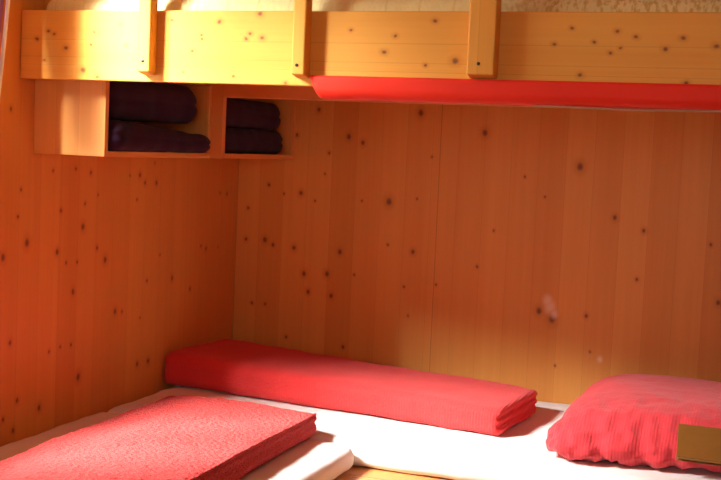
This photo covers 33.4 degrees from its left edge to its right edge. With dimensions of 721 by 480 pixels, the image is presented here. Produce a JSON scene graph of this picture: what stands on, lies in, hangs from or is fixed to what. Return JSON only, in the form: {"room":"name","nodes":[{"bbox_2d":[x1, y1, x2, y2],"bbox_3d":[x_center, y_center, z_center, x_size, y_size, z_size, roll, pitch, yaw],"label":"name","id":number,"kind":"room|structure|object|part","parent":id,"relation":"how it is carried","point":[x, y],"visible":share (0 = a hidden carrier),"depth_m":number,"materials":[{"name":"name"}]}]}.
{"room":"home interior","nodes":[
{"label":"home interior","id":0,"kind":"room"},
{"bbox_2d":[0,0,237,446],"bbox_3d":[-1.457,-0.147,2.194,0.120,2.450,5.300,4,5,20],"label":"wall","id":1,"kind":"structure","parent":0,"point":[110,267],"depth_m":3.76,"materials":[{"name":"brown wood"}]},
{"bbox_2d":[33,79,295,158],"bbox_3d":[-0.567,-0.406,3.974,0.278,0.262,1.313,4,5,20],"label":"wall shelf","id":2,"kind":"object","parent":1,"relation":"attached to","point":[71,117],"visible":0.54,"depth_m":3.40,"materials":[{"name":"brown wood"}]},
{"bbox_3d":[-0.813,-0.365,3.377,0.235,0.252,0.018,4,5,20],"label":"panel","id":3,"kind":"part","parent":2,"relation":"part of","materials":[{"name":"brown wood"}]},
{"bbox_2d":[108,119,209,152],"bbox_3d":[-0.688,-0.318,3.661,0.246,0.090,0.589,4,5,20],"label":"folded blanket","id":4,"kind":"object","parent":2,"relation":"on","point":[122,135],"visible":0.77,"depth_m":3.53,"materials":[{"name":"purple fabric"}]},
{"bbox_2d":[109,81,196,123],"bbox_3d":[-0.704,-0.421,3.637,0.216,0.118,0.540,4,5,20],"label":"folded blanket","id":5,"kind":"object","parent":4,"relation":"on","point":[128,101],"visible":0.59,"depth_m":3.57,"materials":[{"name":"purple fabric"}]},
{"bbox_2d":[225,127,282,153],"bbox_3d":[-0.481,-0.354,4.257,0.214,0.088,0.609,4,5,20],"label":"folded blanket","id":6,"kind":"object","parent":2,"relation":"on","point":[237,140],"visible":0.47,"depth_m":4.24,"materials":[{"name":"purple fabric"}]},
{"bbox_2d":[226,98,280,129],"bbox_3d":[-0.482,-0.447,4.240,0.212,0.100,0.585,4,5,20],"label":"folded blanket","id":7,"kind":"object","parent":6,"relation":"on","point":[240,113],"visible":0.39,"depth_m":4.23,"materials":[{"name":"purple fabric"}]},
{"bbox_3d":[-0.361,-0.440,4.587,0.235,0.252,0.019,4,5,20],"label":"panel","id":8,"kind":"part","parent":2,"relation":"part of","materials":[{"name":"brown wood"}]},
{"bbox_3d":[-1.133,-1.301,2.562,0.072,0.021,1.450,4,5,20],"label":"curtain rod","id":9,"kind":"object","parent":1,"relation":"attached to","visible":0},
{"bbox_2d":[0,0,9,94],"bbox_3d":[-0.957,-0.637,3.120,0.056,1.428,0.270,4,5,20],"label":"curtain","id":10,"kind":"object","parent":9,"relation":"hanging from","point":[7,5],"visible":1,"depth_m":3.15,"materials":[{"name":"fabric"}]},
{"bbox_2d":[232,100,720,404],"bbox_3d":[1.091,-0.185,4.136,3.540,2.450,0.120,4,5,20],"label":"wall","id":11,"kind":"structure","parent":0,"point":[555,253],"depth_m":4.32,"materials":[{"name":"brown wood"}]},
{"bbox_3d":[0.086,1.241,1.702,3.540,0.100,5.540,4,5,20],"label":"floor","id":12,"kind":"structure","parent":0,"visible":0},
{"bbox_2d":[334,476,365,479],"bbox_3d":[-0.746,0.891,2.702,0.996,0.366,1.928,4,5,20],"label":"frame","id":13,"kind":"object","parent":12,"relation":"on","point":[338,477],"visible":0.02,"depth_m":3.43,"materials":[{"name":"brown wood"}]},
{"bbox_2d":[0,412,353,479],"bbox_3d":[-0.764,0.660,2.762,0.886,0.083,1.960,4,5,20],"label":"mattress","id":14,"kind":"object","parent":13,"relation":"on","point":[308,459],"visible":0.32,"depth_m":3.35,"materials":[{"name":"white fabric"}]},
{"bbox_2d":[0,396,316,479],"bbox_3d":[-0.572,0.556,3.095,0.580,0.085,1.497,4,5,17],"label":"quilt","id":15,"kind":"object","parent":14,"relation":"on","point":[170,437],"visible":1,"depth_m":3.12,"materials":[{"name":"red fabric"}]},
{"bbox_2d":[20,0,720,112],"bbox_3d":[0.400,0.028,3.580,2.418,2.050,1.424,4,5,20],"label":"bunk bed","id":16,"kind":"object","parent":12,"relation":"on","point":[254,54],"visible":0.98,"depth_m":2.98,"materials":[{"name":"brown wood"}]},
{"bbox_2d":[46,0,720,11],"bbox_3d":[0.410,-0.563,3.568,2.307,0.160,1.329,4,5,20],"label":"mattress","id":17,"kind":"object","parent":16,"relation":"on","point":[175,5],"visible":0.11,"depth_m":2.99,"materials":[{"name":"white fabric"}]},
{"bbox_2d":[310,75,720,112],"bbox_3d":[0.566,-0.334,2.794,1.470,0.064,0.070,4,5,20],"label":"pad","id":18,"kind":"object","parent":16,"relation":"attached to","point":[619,96],"visible":1,"depth_m":2.82,"materials":[{"name":"red fabric"}]},
{"bbox_2d":[339,465,452,479],"bbox_3d":[0.331,0.848,3.873,2.196,0.366,1.016,4,5,20],"label":"frame","id":19,"kind":"object","parent":12,"relation":"on","point":[361,472],"visible":0.02,"depth_m":3.49,"materials":[{"name":"brown wood"}]},
{"bbox_2d":[108,385,720,479],"bbox_3d":[0.301,0.617,3.914,2.078,0.083,0.933,4,5,20],"label":"mattress","id":20,"kind":"object","parent":19,"relation":"on","point":[520,452],"visible":0.34,"depth_m":3.53,"materials":[{"name":"white fabric"}]},
{"bbox_2d":[164,339,536,435],"bbox_3d":[-0.042,0.483,4.103,1.256,0.120,0.433,5,5,26],"label":"quilt","id":21,"kind":"object","parent":20,"relation":"on","point":[243,368],"visible":1,"depth_m":3.96,"materials":[{"name":"red fabric"}]},
{"bbox_2d":[546,374,720,471],"bbox_3d":[0.954,0.537,3.683,0.663,0.167,0.880,4,5,20],"label":"pillow","id":22,"kind":"object","parent":20,"relation":"on","point":[627,419],"visible":0.95,"depth_m":3.40,"materials":[{"name":"red fabric"}]},
{"bbox_2d":[676,423,720,465],"bbox_3d":[0.958,0.563,3.279,0.182,0.092,0.097,4,5,15],"label":"book","id":23,"kind":"object","parent":22,"relation":"on","point":[695,444],"visible":1,"depth_m":3.27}
]}

